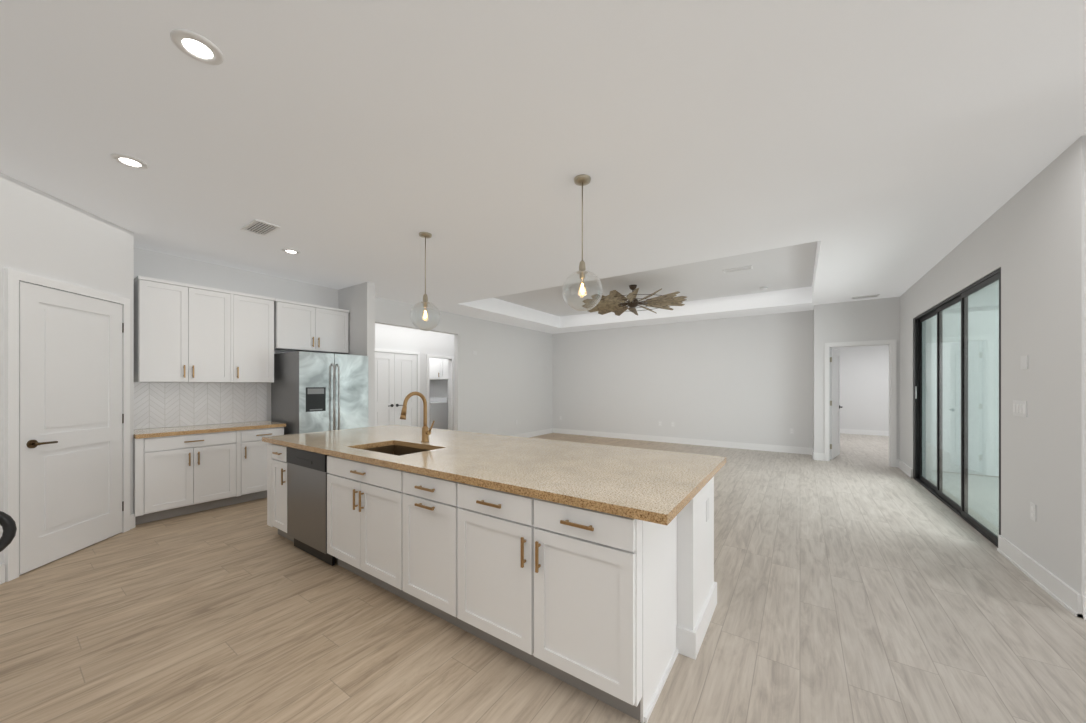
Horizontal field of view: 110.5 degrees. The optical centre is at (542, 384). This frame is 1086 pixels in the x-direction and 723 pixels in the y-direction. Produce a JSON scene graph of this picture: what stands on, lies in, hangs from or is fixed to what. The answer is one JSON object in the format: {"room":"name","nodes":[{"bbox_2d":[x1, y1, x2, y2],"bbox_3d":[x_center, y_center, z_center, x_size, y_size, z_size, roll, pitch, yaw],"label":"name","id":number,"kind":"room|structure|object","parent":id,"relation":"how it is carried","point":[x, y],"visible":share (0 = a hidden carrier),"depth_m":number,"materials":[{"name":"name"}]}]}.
{"room":"kitchen","nodes":[
{"label":"kitchen","id":0,"kind":"room"},
{"bbox_2d":[0,433,1085,722],"bbox_3d":[3.135,1.430,5.487,17.400,0.060,15.600,0,0,34],"label":"floor","id":1,"kind":"structure","parent":0,"point":[858,579],"depth_m":2.14,"materials":[{"name":"wood"}]},
{"bbox_2d":[0,511,16,551],"bbox_3d":[-1.946,0.882,1.093,0.413,1.029,0.480,0,0,34],"label":"stool","id":2,"kind":"object","parent":1,"relation":"on","point":[8,524],"visible":1,"depth_m":1.16,"materials":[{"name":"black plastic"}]},
{"bbox_2d":[134,429,241,524],"bbox_3d":[-4.011,0.961,4.214,0.616,0.871,0.846,0,0,34],"label":"base cabinet","id":3,"kind":"object","parent":1,"relation":"on","point":[181,470],"depth_m":4.00,"materials":[{"name":"white wood"}]},
{"bbox_2d":[134,421,285,440],"bbox_3d":[-3.872,0.504,4.397,0.641,0.040,1.305,0,0,34],"label":"countertop","id":4,"kind":"structure","parent":3,"relation":"on","point":[180,431],"depth_m":4.22,"materials":[{"name":"beige stone"}]},
{"bbox_2d":[242,429,283,501],"bbox_3d":[-3.658,0.961,4.732,0.616,0.871,0.492,0,0,34],"label":"base cabinet","id":5,"kind":"object","parent":1,"relation":"on","point":[254,451],"depth_m":4.52,"materials":[{"name":"white wood"}]},
{"bbox_2d":[271,351,367,434],"bbox_3d":[-3.095,0.488,5.286,0.890,1.816,0.910,0,0,34],"label":"refrigerator","id":6,"kind":"object","parent":1,"relation":"on","point":[314,392],"visible":0.67,"depth_m":4.98,"materials":[{"name":"silver metal"}]},
{"bbox_2d":[429,397,447,429],"bbox_3d":[-2.997,0.868,10.197,0.680,1.056,0.675,0,0,34],"label":"washer","id":7,"kind":"object","parent":1,"relation":"on","point":[438,410],"visible":0.41,"depth_m":10.03,"materials":[{"name":"white metal"}]},
{"bbox_2d":[262,440,716,722],"bbox_3d":[-0.722,0.963,2.934,3.621,0.875,1.216,0,0,34],"label":"kitchen island","id":8,"kind":"object","parent":1,"relation":"on","point":[588,568],"depth_m":1.90,"materials":[{"name":"white wood"}]},
{"bbox_2d":[286,447,334,565],"bbox_3d":[-1.765,0.964,3.283,0.657,0.864,0.583,0,0,34],"label":"dishwasher","id":9,"kind":"object","parent":8,"relation":"in","point":[307,473],"visible":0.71,"depth_m":3.03,"materials":[{"name":"silver metal"}]},
{"bbox_2d":[262,424,725,527],"bbox_3d":[-0.688,0.504,3.025,3.724,0.040,1.375,0,0,34],"label":"island countertop","id":10,"kind":"structure","parent":8,"relation":"on","point":[652,484],"depth_m":2.33,"materials":[{"name":"beige stone"}]},
{"bbox_2d":[363,445,428,455],"bbox_3d":[-1.148,0.635,2.949,0.700,0.218,0.440,0,0,34],"label":"sink","id":11,"kind":"object","parent":10,"relation":"in","point":[398,450],"visible":0.02,"depth_m":3.24,"materials":[{"name":"brown metal"}]},
{"bbox_2d":[400,392,434,441],"bbox_3d":[-1.043,0.269,3.118,0.112,0.430,0.284,0,0,34],"label":"faucet","id":12,"kind":"object","parent":10,"relation":"on","point":[426,432],"visible":1,"depth_m":3.19,"materials":[{"name":"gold metal"}]},
{"bbox_2d":[0,135,1085,595],"bbox_3d":[3.135,-0.240,5.487,17.240,3.280,15.440,0,0,34],"label":"wall","id":13,"kind":"structure","parent":0,"point":[758,379],"depth_m":5.83,"materials":[{"name":"paint"}]},
{"bbox_2d":[4,268,129,581],"bbox_3d":[-3.910,0.285,3.160,0.707,2.230,0.707,0,0,34],"label":"door frame","id":14,"kind":"structure","parent":13,"relation":"attached to","point":[12,278],"depth_m":2.73,"materials":[{"name":"white wood"}]},
{"bbox_2d":[19,282,123,574],"bbox_3d":[-3.908,0.316,3.165,0.594,2.145,0.605,0,0,34],"label":"pantry door","id":15,"kind":"structure","parent":13,"relation":"in","point":[71,418],"depth_m":3.08,"materials":[{"name":"white wood"}]},
{"bbox_2d":[134,275,241,382],"bbox_3d":[-4.089,-0.584,4.357,0.326,1.104,0.852,0,0,34],"label":"upper cabinet","id":16,"kind":"object","parent":13,"relation":"attached to","point":[184,332],"depth_m":4.21,"materials":[{"name":"white wood"}]},
{"bbox_2d":[134,382,266,428],"bbox_3d":[-4.130,0.228,4.586,0.008,0.512,1.325,0,0,34],"label":"tile backsplash","id":17,"kind":"structure","parent":13,"relation":"attached to","point":[159,404],"depth_m":4.53,"materials":[{"name":"white tile"}]},
{"bbox_2d":[242,293,277,382],"bbox_3d":[-3.786,-0.584,4.801,0.326,1.104,0.516,0,0,34],"label":"upper cabinet","id":18,"kind":"object","parent":13,"relation":"attached to","point":[259,313],"depth_m":4.79,"materials":[{"name":"white wood"}]},
{"bbox_2d":[278,299,348,353],"bbox_3d":[-3.357,-0.810,5.431,0.326,0.651,0.952,0,0,34],"label":"upper cabinet","id":19,"kind":"object","parent":13,"relation":"attached to","point":[306,327],"depth_m":5.30,"materials":[{"name":"white wood"}]},
{"bbox_2d":[375,352,416,426],"bbox_3d":[-3.166,0.358,8.073,0.070,2.060,1.125,0,0,34],"label":"hall door","id":20,"kind":"structure","parent":13,"relation":"in","point":[395,380],"depth_m":8.09,"materials":[{"name":"white wood"}]},
{"bbox_2d":[375,348,419,426],"bbox_3d":[-3.187,0.322,8.085,0.026,2.155,1.300,0,0,34],"label":"door frame","id":21,"kind":"structure","parent":13,"relation":"attached to","point":[376,349],"depth_m":8.56,"materials":[{"name":"white wood"}]},
{"bbox_2d":[429,358,447,379],"bbox_3d":[-2.842,-0.575,10.309,0.656,0.850,0.354,0,0,34],"label":"upper cabinet","id":22,"kind":"object","parent":13,"relation":"attached to","point":[438,368],"depth_m":10.16,"materials":[{"name":"white wood"}]},
{"bbox_2d":[426,354,453,429],"bbox_3d":[-2.475,0.343,9.130,0.026,2.115,0.830,0,0,34],"label":"door frame","id":23,"kind":"structure","parent":13,"relation":"attached to","point":[427,355],"depth_m":9.26,"materials":[{"name":"white wood"}]},
{"bbox_2d":[441,359,447,377],"bbox_3d":[-2.430,-0.575,10.028,0.593,0.850,0.354,0,0,34],"label":"upper cabinet","id":24,"kind":"object","parent":13,"relation":"attached to","point":[444,362],"depth_m":9.94,"materials":[{"name":"white wood"}]},
{"bbox_2d":[0,428,1085,619],"bbox_3d":[4.137,1.333,5.358,15.200,0.135,14.286,0,0,34],"label":"baseboard","id":25,"kind":"structure","parent":13,"relation":"attached to","point":[1067,597],"depth_m":5.67,"materials":[{"name":"white wood"}]},
{"bbox_2d":[830,348,841,459],"bbox_3d":[5.677,0.348,7.298,0.246,2.080,0.813,0,0,34],"label":"bedroom door","id":26,"kind":"structure","parent":13,"relation":"in","point":[835,406],"depth_m":7.20,"materials":[{"name":"white wood"}]},
{"bbox_2d":[825,339,896,466],"bbox_3d":[5.642,0.312,6.740,0.980,2.175,0.145,0,0,34],"label":"door frame","id":27,"kind":"structure","parent":13,"relation":"attached to","point":[892,344],"depth_m":6.52,"materials":[{"name":"white wood"}]},
{"bbox_2d":[913,267,1000,546],"bbox_3d":[4.739,0.201,4.400,0.074,2.394,3.002,0,0,34],"label":"sliding door","id":28,"kind":"structure","parent":13,"relation":"in","point":[938,492],"depth_m":4.09,"materials":[{"name":"black"}]},
{"bbox_2d":[1013,400,1026,416],"bbox_3d":[3.655,0.179,2.885,0.008,0.120,0.206,0,0,34],"label":"switch plate","id":29,"kind":"object","parent":13,"relation":"attached to","point":[1019,408],"visible":1,"depth_m":2.88,"materials":[{"name":"white plastic"}]},
{"bbox_2d":[1030,502,1035,521],"bbox_3d":[3.553,0.920,2.734,0.007,0.120,0.075,0,0,34],"label":"electrical outlet plate","id":30,"kind":"object","parent":13,"relation":"attached to","point":[1032,511],"visible":1,"depth_m":2.72,"materials":[{"name":"white plastic"}]},
{"bbox_2d":[0,0,1085,333],"bbox_3d":[3.135,-1.650,5.487,17.400,0.300,15.600,0,0,34],"label":"ceiling","id":31,"kind":"structure","parent":0,"point":[802,154],"depth_m":2.28,"materials":[{"name":"paint"}]},
{"bbox_2d":[110,153,148,168],"bbox_3d":[-2.767,-1.495,2.528,0.176,0.010,0.176,0,0,34],"label":"recessed light","id":32,"kind":"object","parent":31,"relation":"in","point":[129,161],"visible":1,"depth_m":2.52,"materials":[{"name":"white plastic"}]},
{"bbox_2d":[170,29,223,64],"bbox_3d":[-1.533,-1.495,1.675,0.176,0.010,0.176,0,0,34],"label":"recessed light","id":33,"kind":"object","parent":31,"relation":"in","point":[196,46],"visible":1,"depth_m":1.67,"materials":[{"name":"white"}]},
{"bbox_2d":[241,219,280,235],"bbox_3d":[-2.687,-1.494,3.586,0.360,0.011,0.200,0,0,34],"label":"ceiling vent","id":34,"kind":"object","parent":31,"relation":"in","point":[259,227],"visible":0.98,"depth_m":3.58,"materials":[{"name":"white metal"}]},
{"bbox_2d":[282,248,299,253],"bbox_3d":[-2.821,-1.495,4.223,0.176,0.010,0.176,0,0,34],"label":"recessed light","id":35,"kind":"object","parent":31,"relation":"in","point":[290,251],"visible":0.9,"depth_m":4.21,"materials":[{"name":"white"}]},
{"bbox_2d":[410,232,440,330],"bbox_3d":[-1.171,-1.019,3.751,0.294,0.961,0.294,0,0,34],"label":"pendant light","id":36,"kind":"object","parent":31,"relation":"hanging from","point":[425,235],"visible":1,"depth_m":3.73,"materials":[{"name":"clear glass"}]},
{"bbox_2d":[562,174,602,310],"bbox_3d":[0.286,-1.019,2.746,0.294,0.961,0.294,0,0,34],"label":"pendant light","id":37,"kind":"object","parent":31,"relation":"hanging from","point":[582,180],"visible":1,"depth_m":2.73,"materials":[{"name":"clear glass"}]},
{"bbox_2d":[582,285,686,315],"bbox_3d":[1.629,-1.600,6.829,1.837,0.399,1.842,0,0,34],"label":"ceiling fan","id":38,"kind":"object","parent":31,"relation":"hanging from","point":[616,302],"visible":0.92,"depth_m":6.73,"materials":[{"name":"brown wood"}]},
{"bbox_2d":[723,266,752,272],"bbox_3d":[3.023,-1.794,5.854,0.400,0.011,0.160,0,0,34],"label":"ceiling vent","id":39,"kind":"object","parent":31,"relation":"in","point":[738,269],"visible":0.98,"depth_m":5.84,"materials":[{"name":"white metal"}]},
{"bbox_2d":[851,294,879,298],"bbox_3d":[5.461,-1.494,6.395,0.360,0.011,0.160,0,0,34],"label":"ceiling vent","id":40,"kind":"object","parent":31,"relation":"in","point":[867,296],"visible":1,"depth_m":6.36,"materials":[{"name":"white metal"}]},
{"label":"outside","id":41,"kind":"structure","parent":0,"visible":0},
{"bbox_2d":[931,471,998,527],"bbox_3d":[7.429,1.448,2.802,5.880,0.065,11.000,0,0,34],"label":"ground","id":42,"kind":"structure","parent":41,"point":[985,498],"depth_m":4.96,"materials":[{"name":"grey tile"}]},
{"bbox_2d":[948,282,998,308],"bbox_3d":[6.479,0.045,3.450,3.580,2.730,7.000,0,0,34],"label":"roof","id":43,"kind":"structure","parent":42,"relation":"on","point":[991,297],"depth_m":5.38,"materials":[{"name":"white"}]}
]}

